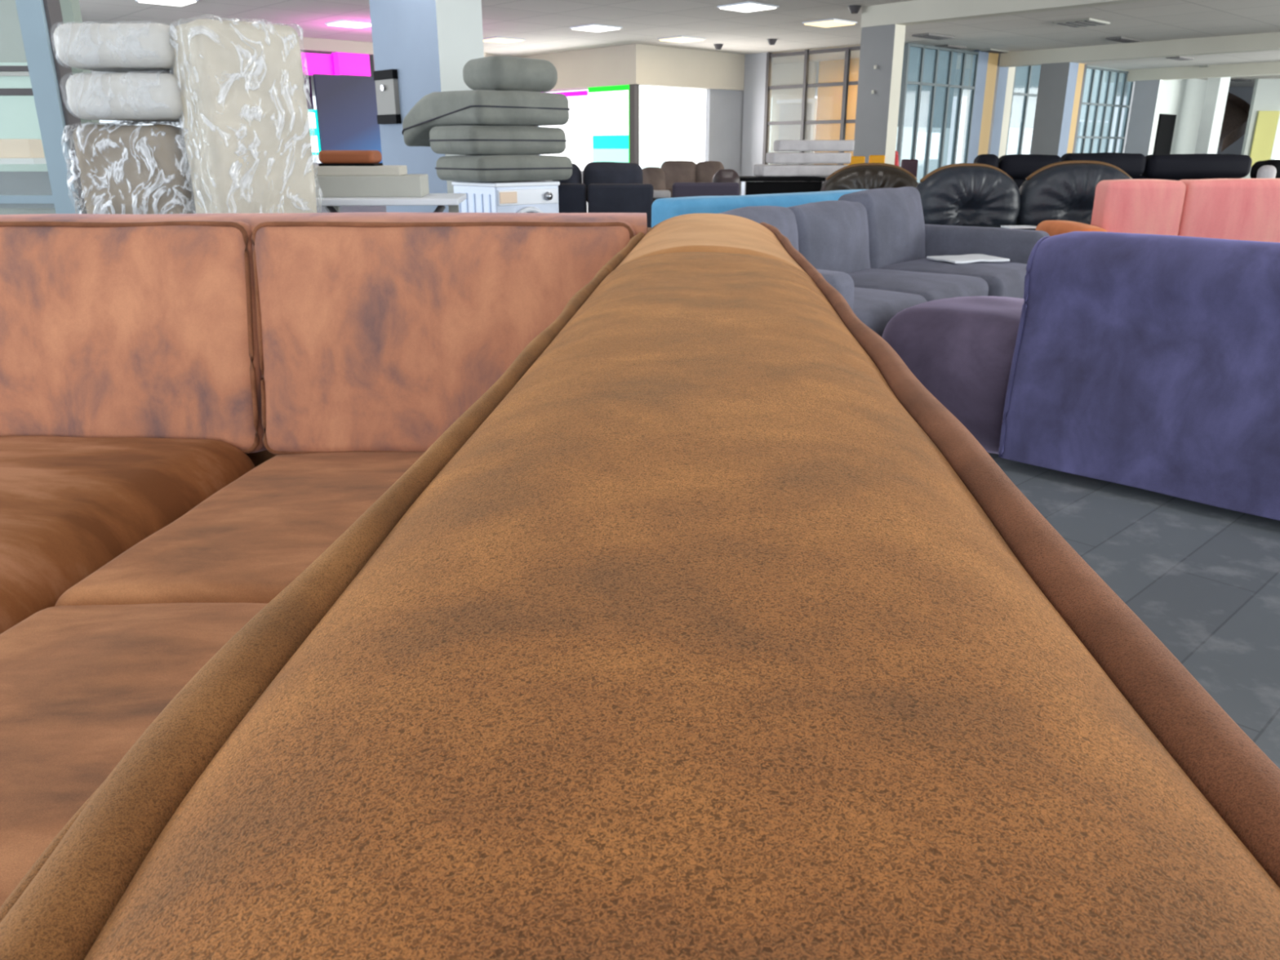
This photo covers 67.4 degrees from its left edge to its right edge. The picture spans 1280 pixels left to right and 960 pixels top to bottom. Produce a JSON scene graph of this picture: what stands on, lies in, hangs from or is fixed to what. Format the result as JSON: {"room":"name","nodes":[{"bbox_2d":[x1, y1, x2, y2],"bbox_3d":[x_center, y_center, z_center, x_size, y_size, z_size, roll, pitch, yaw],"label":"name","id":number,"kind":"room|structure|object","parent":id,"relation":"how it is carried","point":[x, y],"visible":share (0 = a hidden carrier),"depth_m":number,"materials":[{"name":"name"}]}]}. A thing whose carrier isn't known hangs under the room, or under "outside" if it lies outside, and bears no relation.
{"room":"store","nodes":[
{"label":"store","id":0,"kind":"room"},
{"bbox_2d":[0,157,46,164],"bbox_3d":[-4.145,-2.057,6.188,0.655,0.035,0.300,0,19,0],"label":"shelf board","id":1,"kind":"object","parent":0,"point":[2,161],"visible":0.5,"depth_m":6.05,"materials":[{"name":"white paint"}]},
{"bbox_2d":[0,138,44,158],"bbox_3d":[-3.973,-2.120,6.145,0.229,0.118,0.150,0,19,0],"label":"storage box","id":2,"kind":"object","parent":1,"relation":"on","point":[9,148],"visible":0.95,"depth_m":6.08,"materials":[{"name":"beige"}]},
{"bbox_2d":[0,0,100,214],"bbox_3d":[-4.954,-2.718,6.362,2.574,3.000,0.100,0,19,0],"label":"wall","id":3,"kind":"structure","parent":0,"point":[11,44],"depth_m":6.26,"materials":[{"name":"grey paint"}]},
{"bbox_2d":[0,62,48,171],"bbox_3d":[-4.998,-2.389,6.354,2.486,0.689,0.060,0,19,0],"label":"window","id":4,"kind":"structure","parent":3,"relation":"in","point":[19,119],"depth_m":6.35,"materials":[{"name":"green"}]},
{"bbox_2d":[0,171,54,208],"bbox_3d":[-4.150,-1.940,6.418,0.645,0.232,0.060,0,19,0],"label":"window","id":5,"kind":"structure","parent":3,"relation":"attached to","point":[11,183],"depth_m":6.38,"materials":[{"name":"grey"}]},
{"bbox_2d":[299,36,373,55],"bbox_3d":[-5.918,-8.412,18.618,2.371,0.210,0.200,-17,25,-40],"label":"wall","id":6,"kind":"structure","parent":0,"point":[311,44],"depth_m":18.54,"materials":[{"name":"beige paint"}]},
{"bbox_2d":[368,0,484,212],"bbox_3d":[-1.925,-3.554,8.788,0.460,3.000,1.120,-17,25,-40],"label":"column","id":7,"kind":"structure","parent":0,"point":[428,42],"depth_m":8.44,"materials":[{"name":"blue paint"}]},
{"bbox_2d":[373,69,401,124],"bbox_3d":[-2.323,-3.536,8.871,0.120,0.460,0.350,-17,25,-40],"label":"wall control box","id":8,"kind":"object","parent":7,"relation":"attached to","point":[386,82],"visible":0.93,"depth_m":8.81,"materials":[{"name":"grey plastic"}]},
{"bbox_2d":[521,44,624,92],"bbox_3d":[-1.436,-8.932,20.944,0.350,0.740,3.648,-17,25,-40],"label":"wall","id":9,"kind":"structure","parent":0,"point":[603,66],"depth_m":20.37,"materials":[{"name":"beige paint"}]},
{"bbox_2d":[79,0,1279,96],"bbox_3d":[8.000,-7.518,15.391,48.000,0.200,48.000,0,19,0],"label":"ceiling","id":10,"kind":"structure","parent":0,"point":[544,25],"depth_m":16.07,"materials":[{"name":"paint"}]},
{"bbox_2d":[717,1,778,12],"bbox_3d":[1.589,-6.954,14.121,0.640,0.040,0.640,-17,25,-40],"label":"recessed light","id":11,"kind":"object","parent":10,"relation":"in","point":[746,6],"visible":1,"depth_m":14.03,"materials":[{"name":"white paint"}]},
{"bbox_2d":[860,0,1152,27],"bbox_3d":[8.372,-5.169,9.303,0.290,0.280,14.600,-17,25,-40],"label":"ceiling beam","id":12,"kind":"structure","parent":10,"relation":"attached to","point":[915,11],"depth_m":13.22,"materials":[{"name":"beige paint"}]},
{"bbox_2d":[1053,17,1110,27],"bbox_3d":[7.316,-7.568,15.903,0.800,0.038,0.600,-17,25,-40],"label":"ceiling vent","id":13,"kind":"object","parent":10,"relation":"in","point":[1086,22],"visible":1,"depth_m":15.80,"materials":[{"name":"grey metal"}]},
{"bbox_2d":[705,88,743,170],"bbox_3d":[1.987,-7.663,21.850,1.175,2.270,0.150,-12,23,-32],"label":"wall","id":14,"kind":"structure","parent":0,"point":[724,108],"depth_m":21.60,"materials":[{"name":"grey paint"}]},
{"bbox_2d":[638,84,706,168],"bbox_3d":[0.694,-7.605,20.685,2.235,1.779,0.170,-17,25,-40],"label":"window","id":15,"kind":"structure","parent":14,"relation":"in","point":[672,121],"depth_m":20.72,"materials":[{"name":"white glass"}]},
{"bbox_2d":[624,44,745,90],"bbox_3d":[1.007,-8.783,20.512,3.300,0.740,0.350,-17,25,-40],"label":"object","id":16,"kind":"structure","parent":14,"relation":"attached to","point":[644,64],"depth_m":20.19,"materials":[{"name":"beige paint"}]},
{"bbox_2d":[740,52,773,195],"bbox_3d":[2.620,-7.975,21.636,0.150,3.000,0.680,-17,25,-40],"label":"wall","id":17,"kind":"structure","parent":0,"point":[754,84],"depth_m":21.50,"materials":[{"name":"grey paint"}]},
{"bbox_2d":[762,45,860,185],"bbox_3d":[3.690,-7.575,20.490,0.140,2.989,2.601,-17,25,-40],"label":"window","id":18,"kind":"structure","parent":17,"relation":"in","point":[846,82],"depth_m":20.34,"materials":[{"name":"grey metal"}]},
{"bbox_2d":[315,203,1279,768],"bbox_3d":[8.000,-4.540,16.416,48.000,0.100,48.000,0,19,0],"label":"floor","id":19,"kind":"structure","parent":0,"point":[1204,579],"depth_m":2.40,"materials":[{"name":"grey tile"}]},
{"bbox_2d":[0,0,87,213],"bbox_3d":[-4.214,-1.976,4.203,3.321,3.000,0.125,0,19,0],"label":"window","id":20,"kind":"structure","parent":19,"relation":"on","point":[38,20],"depth_m":4.25,"materials":[{"name":"blue metal"}]},
{"bbox_2d":[61,120,196,213],"bbox_3d":[-2.127,-1.022,4.352,0.571,1.152,0.606,1,19,4],"label":"wrapped bundle","id":21,"kind":"object","parent":19,"relation":"on","point":[133,167],"visible":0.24,"depth_m":3.99,"materials":[{"name":"brown fabric"}]},
{"bbox_2d":[65,72,183,121],"bbox_3d":[-2.046,-1.600,4.027,0.516,0.190,0.535,1,19,4],"label":"cushion","id":22,"kind":"object","parent":21,"relation":"on","point":[110,96],"visible":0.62,"depth_m":3.80,"materials":[{"name":"grey fabric"}]},
{"bbox_2d":[53,22,175,74],"bbox_3d":[-2.055,-1.776,3.967,0.512,0.177,0.533,1,19,4],"label":"cushion","id":23,"kind":"object","parent":22,"relation":"on","point":[126,47],"visible":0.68,"depth_m":3.74,"materials":[{"name":"grey fabric"}]},
{"bbox_2d":[168,14,322,213],"bbox_3d":[-1.600,-1.098,4.010,0.460,1.497,0.438,-14,24,-36],"label":"mattress","id":24,"kind":"object","parent":19,"relation":"on","point":[246,126],"visible":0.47,"depth_m":3.74,"materials":[{"name":"beige fabric"}]},
{"bbox_2d":[315,193,466,213],"bbox_3d":[-1.274,-1.060,4.976,0.745,0.788,0.620,-2,19,-6],"label":"table","id":25,"kind":"object","parent":19,"relation":"on","point":[452,200],"visible":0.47,"depth_m":4.59,"materials":[{"name":"white paint"}]},
{"bbox_2d":[313,173,429,197],"bbox_3d":[-1.369,-1.497,4.878,0.544,0.101,0.360,-2,19,-6],"label":"drawer box","id":26,"kind":"object","parent":25,"relation":"on","point":[407,185],"visible":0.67,"depth_m":4.71,"materials":[{"name":"white wood"}]},
{"bbox_2d":[312,164,407,175],"bbox_3d":[-1.429,-1.572,4.874,0.448,0.044,0.300,-2,19,-6],"label":"flat box","id":27,"kind":"object","parent":26,"relation":"on","point":[391,170],"visible":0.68,"depth_m":4.74,"materials":[{"name":"grey paint"}]},
{"bbox_2d":[318,163,382,166],"bbox_3d":[-1.467,-1.605,4.883,0.270,0.012,0.240,-1,19,-4],"label":"tray","id":28,"kind":"object","parent":27,"relation":"on","point":[319,164],"visible":0.79,"depth_m":4.77,"materials":[{"name":"black"}]},
{"bbox_2d":[318,150,382,163],"bbox_3d":[-1.467,-1.640,4.872,0.270,0.062,0.260,-1,19,-4],"label":"pad","id":29,"kind":"object","parent":28,"relation":"on","point":[324,156],"visible":1,"depth_m":4.75,"materials":[{"name":"brown leather"}]},
{"bbox_2d":[451,181,559,213],"bbox_3d":[-1.006,-1.900,7.374,0.595,0.753,0.608,-17,25,-40],"label":"washing machine","id":30,"kind":"object","parent":19,"relation":"on","point":[532,197],"visible":0.41,"depth_m":7.09,"materials":[{"name":"white metal"}]},
{"bbox_2d":[435,155,573,182],"bbox_3d":[-1.017,-2.349,7.232,0.890,0.194,0.650,-17,25,-40],"label":"seat pad","id":31,"kind":"object","parent":30,"relation":"on","point":[481,168],"visible":0.99,"depth_m":6.97,"materials":[{"name":"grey fabric"}]},
{"bbox_2d":[428,125,567,155],"bbox_3d":[-1.057,-2.534,7.168,0.890,0.215,0.630,-17,25,-40],"label":"seat pad","id":32,"kind":"object","parent":31,"relation":"on","point":[470,140],"visible":0.98,"depth_m":6.91,"materials":[{"name":"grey fabric"}]},
{"bbox_2d":[401,88,570,147],"bbox_3d":[-1.173,-2.720,7.259,0.870,0.387,1.090,-17,25,-40],"label":"seat pad","id":33,"kind":"object","parent":32,"relation":"on","point":[477,107],"visible":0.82,"depth_m":6.90,"materials":[{"name":"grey fabric"}]},
{"bbox_2d":[462,56,557,92],"bbox_3d":[-0.946,-2.963,7.019,0.623,0.228,0.481,-17,25,-40],"label":"seat pad","id":34,"kind":"object","parent":33,"relation":"on","point":[515,73],"visible":0.92,"depth_m":6.84,"materials":[{"name":"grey fabric"}]},
{"bbox_2d":[552,164,586,213],"bbox_3d":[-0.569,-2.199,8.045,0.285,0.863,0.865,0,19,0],"label":"armchair","id":35,"kind":"object","parent":19,"relation":"on","point":[572,193],"visible":0.28,"depth_m":7.59,"materials":[{"name":"fabric"}]},
{"bbox_2d":[552,164,582,183],"bbox_3d":[-0.590,-2.407,7.810,0.242,0.314,0.260,0,11,0],"label":"cushion","id":36,"kind":"object","parent":35,"relation":"on","point":[576,177],"depth_m":7.70,"materials":[{"name":"grey fabric"}]},
{"bbox_2d":[582,161,653,227],"bbox_3d":[-0.180,-2.190,7.995,0.572,0.878,0.865,0,19,0],"label":"sofa","id":37,"kind":"object","parent":19,"relation":"on","point":[611,187],"visible":0.48,"depth_m":7.56,"materials":[{"name":"fabric"}]},
{"bbox_2d":[582,161,644,203],"bbox_3d":[-0.217,-2.405,7.791,0.498,0.340,0.257,0,11,0],"label":"cushion","id":38,"kind":"object","parent":37,"relation":"on","point":[595,172],"depth_m":7.67,"materials":[{"name":"grey fabric"}]},
{"bbox_2d":[0,212,1279,959],"bbox_3d":[-0.821,0.199,1.171,2.274,0.871,2.848,0,19,0],"label":"sofa","id":39,"kind":"object","parent":19,"relation":"on","point":[373,585],"visible":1,"depth_m":0.34,"materials":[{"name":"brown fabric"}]},
{"bbox_2d":[0,436,254,632],"bbox_3d":[-1.397,0.175,1.625,1.115,0.262,1.165,0,19,0],"label":"seat cushion","id":40,"kind":"object","parent":39,"relation":"on","point":[74,511],"depth_m":1.72,"materials":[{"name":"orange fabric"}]},
{"bbox_2d":[0,223,266,453],"bbox_3d":[-1.266,-0.309,2.129,0.875,0.508,0.185,0,8,0],"label":"cushion","id":41,"kind":"object","parent":39,"relation":"on","point":[129,331],"depth_m":2.05,"materials":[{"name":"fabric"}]},
{"bbox_2d":[0,603,267,906],"bbox_3d":[-0.543,0.418,0.970,0.940,0.208,1.064,0,19,0],"label":"seat cushion","id":42,"kind":"object","parent":39,"relation":"on","point":[80,683],"depth_m":1.15,"materials":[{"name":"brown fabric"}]},
{"bbox_2d":[58,452,424,604],"bbox_3d":[-0.461,0.130,1.822,0.879,0.205,0.763,0,19,0],"label":"seat cushion","id":43,"kind":"object","parent":39,"relation":"on","point":[220,529],"depth_m":1.67,"materials":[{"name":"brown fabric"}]},
{"bbox_2d":[255,220,634,450],"bbox_3d":[-0.418,-0.311,2.131,0.824,0.508,0.190,0,8,0],"label":"cushion","id":44,"kind":"object","parent":39,"relation":"on","point":[371,335],"depth_m":2.04,"materials":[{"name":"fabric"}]},
{"bbox_2d":[643,160,724,197],"bbox_3d":[0.469,-3.160,10.844,0.947,0.858,1.047,0,19,0],"label":"sofa","id":45,"kind":"object","parent":19,"relation":"on","point":[670,172],"visible":0.22,"depth_m":10.61,"materials":[{"name":"fabric"}]},
{"bbox_2d":[643,167,666,190],"bbox_3d":[0.139,-3.187,10.431,0.278,0.402,0.255,-7,12,-19],"label":"cushion","id":46,"kind":"object","parent":45,"relation":"on","point":[655,176],"depth_m":10.31,"materials":[{"name":"beige fabric"}]},
{"bbox_2d":[660,160,696,187],"bbox_3d":[0.432,-3.335,10.750,0.414,0.458,0.267,3,11,8],"label":"cushion","id":47,"kind":"object","parent":45,"relation":"on","point":[675,171],"depth_m":10.62,"materials":[{"name":"beige fabric"}]},
{"bbox_2d":[695,160,724,182],"bbox_3d":[0.768,-3.335,10.752,0.342,0.465,0.266,-2,11,-6],"label":"cushion","id":48,"kind":"object","parent":45,"relation":"on","point":[705,171],"depth_m":10.62,"materials":[{"name":"beige fabric"}]},
{"bbox_2d":[671,169,739,197],"bbox_3d":[0.532,-2.162,8.005,0.554,0.818,0.865,0,19,0],"label":"sofa","id":49,"kind":"object","parent":19,"relation":"on","point":[724,182],"visible":0.3,"depth_m":7.52,"materials":[{"name":"grey fabric"}]},
{"bbox_2d":[711,169,739,184],"bbox_3d":[0.698,-2.376,7.805,0.222,0.278,0.259,0,11,0],"label":"cushion","id":50,"kind":"object","parent":49,"relation":"on","point":[721,175],"depth_m":7.69,"materials":[{"name":"leather"}]},
{"bbox_2d":[650,189,862,227],"bbox_3d":[0.670,-1.438,6.095,1.988,0.753,0.857,-16,24,-38],"label":"sofa","id":51,"kind":"object","parent":19,"relation":"on","point":[661,209],"visible":0.13,"depth_m":5.35,"materials":[{"name":"fabric"}]},
{"bbox_2d":[737,176,826,195],"bbox_3d":[1.358,-2.661,9.660,0.840,0.744,0.600,-1,19,-4],"label":"table","id":52,"kind":"object","parent":19,"relation":"on","point":[754,184],"visible":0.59,"depth_m":9.31,"materials":[{"name":"black"}]},
{"bbox_2d":[753,164,847,176],"bbox_3d":[1.587,-3.071,9.519,0.851,0.109,0.483,-2,19,-5],"label":"pad","id":53,"kind":"object","parent":52,"relation":"on","point":[764,170],"visible":0.79,"depth_m":9.29,"materials":[{"name":"fabric"}]},
{"bbox_2d":[765,152,850,164],"bbox_3d":[1.653,-3.179,9.481,0.757,0.106,0.484,-1,19,-2],"label":"pad","id":54,"kind":"object","parent":53,"relation":"on","point":[771,157],"visible":1,"depth_m":9.26,"materials":[{"name":"fabric"}]},
{"bbox_2d":[773,140,853,151],"bbox_3d":[1.701,-3.288,9.444,0.729,0.105,0.484,0,19,1],"label":"pad","id":55,"kind":"object","parent":54,"relation":"on","point":[778,145],"visible":1,"depth_m":9.22,"materials":[{"name":"fabric"}]},
{"bbox_2d":[820,162,918,191],"bbox_3d":[2.036,-2.331,8.451,0.941,0.868,0.866,3,19,8],"label":"leather armchair","id":56,"kind":"object","parent":19,"relation":"on","point":[858,176],"visible":0.12,"depth_m":8.46,"materials":[{"name":"brown leather"}]},
{"bbox_2d":[714,185,1049,337],"bbox_3d":[1.076,-0.924,4.509,1.010,0.822,2.500,14,24,36],"label":"sofa","id":57,"kind":"object","parent":19,"relation":"on","point":[873,246],"visible":0.41,"depth_m":4.60,"materials":[{"name":"grey fabric"}]},
{"bbox_2d":[714,207,799,251],"bbox_3d":[0.438,-0.936,4.105,0.300,0.432,0.694,2,16,37],"label":"cushion","id":58,"kind":"object","parent":57,"relation":"on","point":[787,221],"depth_m":4.12,"materials":[{"name":"grey fabric"}]},
{"bbox_2d":[781,200,870,273],"bbox_3d":[0.866,-1.114,4.619,0.301,0.426,0.694,3,16,40],"label":"cushion","id":59,"kind":"object","parent":57,"relation":"on","point":[834,236],"depth_m":4.47,"materials":[{"name":"grey fabric"}]},
{"bbox_2d":[838,185,924,269],"bbox_3d":[1.293,-1.312,5.121,0.304,0.486,0.692,2,16,38],"label":"cushion","id":60,"kind":"object","parent":57,"relation":"on","point":[895,214],"depth_m":4.92,"materials":[{"name":"grey fabric"}]},
{"bbox_2d":[853,287,926,337],"bbox_3d":[0.739,-0.662,3.937,0.683,0.214,0.716,14,24,36],"label":"seat cushion","id":61,"kind":"object","parent":57,"relation":"on","point":[875,308],"depth_m":3.74,"materials":[{"name":"grey fabric"}]},
{"bbox_2d":[848,269,987,302],"bbox_3d":[1.173,-0.840,4.455,0.680,0.218,0.719,14,24,36],"label":"seat cushion","id":62,"kind":"object","parent":57,"relation":"on","point":[931,286],"depth_m":4.29,"materials":[{"name":"grey fabric"}]},
{"bbox_2d":[876,257,1026,298],"bbox_3d":[1.623,-1.016,4.965,0.721,0.213,0.720,14,24,36],"label":"seat cushion","id":63,"kind":"object","parent":57,"relation":"on","point":[1006,279],"depth_m":4.74,"materials":[{"name":"grey fabric"}]},
{"bbox_2d":[927,253,1008,262],"bbox_3d":[1.706,-1.153,4.995,0.344,0.018,0.246,-7,20,-19],"label":"paper sheet","id":64,"kind":"object","parent":57,"relation":"on","point":[975,258],"visible":1,"depth_m":4.96,"materials":[{"name":"white paper"}]},
{"bbox_2d":[915,160,1132,230],"bbox_3d":[3.084,-2.024,7.513,1.849,0.898,1.027,-1,19,-2],"label":"leather sofa","id":65,"kind":"object","parent":19,"relation":"on","point":[962,194],"visible":0.46,"depth_m":7.57,"materials":[{"name":"grey leather"}]},
{"bbox_2d":[963,225,1037,230],"bbox_3d":[3.064,-1.819,7.435,1.762,0.283,0.746,-1,19,-2],"label":"seat cushion","id":66,"kind":"object","parent":65,"relation":"on","point":[995,226],"depth_m":7.45,"materials":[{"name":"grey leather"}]},
{"bbox_2d":[882,231,1279,520],"bbox_3d":[2.013,-0.356,2.962,2.477,0.790,1.047,18,26,42],"label":"velvet sofa","id":67,"kind":"object","parent":19,"relation":"on","point":[1144,362],"visible":0.88,"depth_m":2.84,"materials":[{"name":"purple fabric"}]},
{"bbox_2d":[973,152,1252,189],"bbox_3d":[4.946,-2.889,9.936,2.857,0.937,0.970,0,19,0],"label":"sofa","id":68,"kind":"object","parent":19,"relation":"on","point":[1019,167],"visible":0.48,"depth_m":9.96,"materials":[{"name":"black leather"}]},
{"bbox_2d":[973,154,999,168],"bbox_3d":[3.629,-3.293,10.076,0.223,0.243,0.287,0,19,0],"label":"cushion","id":69,"kind":"object","parent":68,"relation":"on","point":[988,159],"depth_m":9.95,"materials":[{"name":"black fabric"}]},
{"bbox_2d":[998,154,1062,178],"bbox_3d":[4.078,-3.290,10.079,0.647,0.250,0.284,0,19,0],"label":"cushion","id":70,"kind":"object","parent":68,"relation":"on","point":[1016,166],"depth_m":9.95,"materials":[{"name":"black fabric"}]},
{"bbox_2d":[1060,152,1146,176],"bbox_3d":[4.845,-3.304,10.074,0.857,0.244,0.284,0,19,0],"label":"cushion","id":71,"kind":"object","parent":68,"relation":"on","point":[1133,164],"depth_m":9.95,"materials":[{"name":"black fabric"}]},
{"bbox_2d":[1141,153,1252,178],"bbox_3d":[5.830,-3.293,10.077,1.088,0.247,0.280,0,19,0],"label":"cushion","id":72,"kind":"object","parent":68,"relation":"on","point":[1184,166],"depth_m":9.96,"materials":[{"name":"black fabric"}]},
{"bbox_2d":[1035,177,1279,241],"bbox_3d":[3.309,-1.460,5.978,1.589,0.811,1.069,1,19,2],"label":"sofa","id":73,"kind":"object","parent":19,"relation":"on","point":[1243,208],"visible":0.34,"depth_m":5.56,"materials":[{"name":"pink fabric"}]},
{"bbox_2d":[1090,178,1186,235],"bbox_3d":[2.940,-1.458,5.729,0.453,0.644,0.263,1,19,2],"label":"cushion","id":74,"kind":"object","parent":73,"relation":"on","point":[1148,206],"depth_m":5.57,"materials":[{"name":"pink fabric"}]},
{"bbox_2d":[1177,177,1279,241],"bbox_3d":[3.630,-1.455,5.705,0.923,0.644,0.263,1,19,2],"label":"cushion","id":75,"kind":"object","parent":73,"relation":"on","point":[1243,208],"depth_m":5.55,"materials":[{"name":"pink fabric"}]},
{"bbox_2d":[1217,92,1250,152],"bbox_3d":[18.923,-11.127,30.948,1.161,2.900,1.748,0,19,0],"label":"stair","id":76,"kind":"structure","parent":19,"relation":"on","point":[1237,110],"depth_m":30.68,"materials":[{"name":"brown wood"}]},
{"bbox_3d":[5.892,-2.412,9.005,0.550,0.700,0.400,0,19,0],"label":"cabinet","id":77,"kind":"object","parent":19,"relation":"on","visible":0},
{"bbox_2d":[1249,159,1279,178],"bbox_3d":[5.955,-2.877,8.929,0.431,0.207,0.365,0,19,0],"label":"cushion","id":78,"kind":"object","parent":77,"relation":"on","point":[1256,164],"visible":0.52,"depth_m":8.91,"materials":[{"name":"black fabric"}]},
{"bbox_2d":[769,57,859,165],"bbox_3d":[4.076,-8.695,23.729,0.102,3.000,3.845,-17,25,-40],"label":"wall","id":79,"kind":"structure","parent":0,"point":[829,99],"depth_m":23.13,"materials":[{"name":"paint"}]},
{"bbox_2d":[768,97,817,164],"bbox_3d":[3.694,-8.195,24.124,0.094,2.683,1.656,-17,25,-40],"label":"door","id":80,"kind":"structure","parent":79,"relation":"in","point":[793,112],"depth_m":23.74,"materials":[{"name":"grey paint"}]},
{"bbox_2d":[853,23,906,164],"bbox_3d":[3.602,-5.527,14.600,0.270,2.950,0.580,-17,25,-40],"label":"column","id":81,"kind":"structure","parent":0,"point":[877,114],"depth_m":14.37,"materials":[{"name":"grey paint"}]},
{"bbox_2d":[960,49,1008,163],"bbox_3d":[7.554,-7.900,21.418,1.357,3.000,0.400,-17,25,-40],"label":"column","id":82,"kind":"structure","parent":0,"point":[993,60],"depth_m":21.11,"materials":[{"name":"brown"}]},
{"bbox_2d":[895,43,979,182],"bbox_3d":[6.004,-7.479,20.193,3.020,3.000,0.620,-17,25,-40],"label":"window","id":83,"kind":"structure","parent":82,"relation":"in","point":[927,86],"depth_m":20.28,"materials":[{"name":"grey"}]},
{"bbox_2d":[987,53,999,154],"bbox_3d":[7.708,-7.951,21.566,0.109,3.000,0.420,-17,25,-40],"label":"wall","id":84,"kind":"structure","parent":0,"point":[997,68],"depth_m":21.29,"materials":[{"name":"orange paint"}]},
{"bbox_2d":[955,31,1279,70],"bbox_3d":[14.773,-6.848,14.182,0.300,0.280,23.200,-17,25,-40],"label":"beam","id":85,"kind":"structure","parent":84,"relation":"attached to","point":[1264,42],"depth_m":18.90,"materials":[{"name":"beige paint"}]},
{"bbox_2d":[998,66,1016,157],"bbox_3d":[8.140,-8.100,21.999,0.338,3.000,0.500,-17,25,-40],"label":"wall","id":86,"kind":"structure","parent":0,"point":[1010,83],"depth_m":21.71,"materials":[{"name":"beige paint"}]},
{"bbox_2d":[1030,62,1075,157],"bbox_3d":[8.834,-7.616,20.669,0.280,2.950,0.620,-17,25,-40],"label":"column","id":87,"kind":"structure","parent":0,"point":[1055,83],"depth_m":20.44,"materials":[{"name":"grey paint"}]},
{"bbox_2d":[1063,62,1079,154],"bbox_3d":[10.342,-8.684,23.695,0.970,3.000,0.120,-17,25,-40],"label":"wall","id":88,"kind":"structure","parent":0,"point":[1077,64],"depth_m":23.76,"materials":[{"name":"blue paint"}]},
{"bbox_2d":[1004,65,1040,155],"bbox_3d":[9.105,-8.420,22.927,2.640,3.000,0.620,-17,25,-40],"label":"window","id":89,"kind":"structure","parent":88,"relation":"in","point":[1026,78],"depth_m":23.16,"materials":[{"name":"grey"}]},
{"bbox_2d":[1066,62,1084,153],"bbox_3d":[10.684,-8.872,24.242,0.320,3.000,0.500,-17,25,-40],"label":"wall","id":90,"kind":"structure","parent":0,"point":[1081,67],"depth_m":23.91,"materials":[{"name":"brown"}]},
{"bbox_2d":[1124,80,1163,175],"bbox_3d":[13.393,-9.332,25.654,0.200,2.950,0.620,-17,25,-40],"label":"column","id":91,"kind":"structure","parent":0,"point":[1147,93],"depth_m":25.46,"materials":[{"name":"grey paint"}]},
{"bbox_2d":[1118,78,1207,154],"bbox_3d":[15.398,-10.218,28.153,5.937,3.000,0.122,-17,25,-40],"label":"wall","id":92,"kind":"structure","parent":0,"point":[1184,99],"depth_m":28.62,"materials":[{"name":"white paint"}]},
{"bbox_2d":[1074,66,1133,153],"bbox_3d":[12.011,-9.301,25.489,3.513,3.000,0.620,-17,25,-40],"label":"window","id":93,"kind":"structure","parent":92,"relation":"in","point":[1099,96],"depth_m":25.50,"materials":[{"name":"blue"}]},
{"bbox_2d":[1153,113,1176,154],"bbox_3d":[15.296,-9.675,28.109,1.168,1.928,0.050,-17,25,-40],"label":"door","id":94,"kind":"structure","parent":92,"relation":"in","point":[1166,126],"depth_m":27.91,"materials":[{"name":"black"}]},
{"bbox_2d":[1104,61,1279,82],"bbox_3d":[20.928,-8.025,17.603,0.300,0.280,26.600,-17,25,-40],"label":"trim","id":95,"kind":"structure","parent":92,"relation":"attached to","point":[1261,68],"depth_m":24.25,"materials":[{"name":"beige paint"}]},
{"bbox_2d":[1194,76,1231,154],"bbox_3d":[16.458,-10.073,27.732,0.520,3.000,0.360,-12,22,-31],"label":"column","id":96,"kind":"structure","parent":0,"point":[1217,88],"depth_m":27.46,"materials":[{"name":"white paint"}]},
{"bbox_2d":[1216,87,1253,155],"bbox_3d":[20.160,-11.887,33.003,1.710,3.000,0.150,0,19,0],"label":"wall","id":97,"kind":"structure","parent":0,"point":[1244,93],"depth_m":32.59,"materials":[{"name":"grey paint"}]},
{"bbox_2d":[1240,78,1279,178],"bbox_3d":[19.981,-10.586,29.221,3.029,3.000,0.150,0,19,0],"label":"wall","id":98,"kind":"structure","parent":0,"point":[1266,91],"depth_m":28.91,"materials":[{"name":"white paint"}]},
{"bbox_2d":[1249,111,1279,163],"bbox_3d":[18.919,-10.339,29.120,0.620,1.600,0.050,0,19,0],"label":"panel","id":99,"kind":"object","parent":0,"point":[1266,124],"visible":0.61,"depth_m":29.06,"materials":[{"name":"yellow"}]},
{"bbox_3d":[-1.437,-6.694,21.677,0.300,0.550,3.698,-17,25,-40],"label":"sill","id":100,"kind":"structure","parent":0,"visible":0},
{"bbox_2d":[530,84,638,170],"bbox_3d":[-1.306,-7.742,21.116,0.160,1.894,3.687,-17,25,-40],"label":"window","id":101,"kind":"structure","parent":100,"relation":"attached to","point":[602,125],"depth_m":20.65,"materials":[{"name":"white glass"}]},
{"bbox_3d":[-6.039,-5.992,19.331,2.039,0.750,0.200,-17,25,-40],"label":"wall","id":102,"kind":"structure","parent":0,"visible":0},
{"bbox_2d":[302,52,370,109],"bbox_3d":[-4.827,-7.545,20.054,0.245,2.483,5.439,17,25,41],"label":"window","id":103,"kind":"structure","parent":102,"relation":"in","point":[342,64],"depth_m":18.64,"materials":[{"name":"pink glass"}]},
{"bbox_2d":[307,109,320,155],"bbox_3d":[-6.324,-6.739,18.622,0.527,0.832,0.093,-17,25,-41],"label":"sign","id":104,"kind":"object","parent":103,"relation":"attached to","point":[316,145],"visible":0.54,"depth_m":18.62,"materials":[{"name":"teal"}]},
{"bbox_2d":[313,74,382,163],"bbox_3d":[-5.705,-7.078,19.056,1.424,1.746,0.050,-17,25,-40],"label":"display panel","id":105,"kind":"object","parent":102,"relation":"attached to","point":[347,113],"visible":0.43,"depth_m":18.91,"materials":[{"name":"blue"}]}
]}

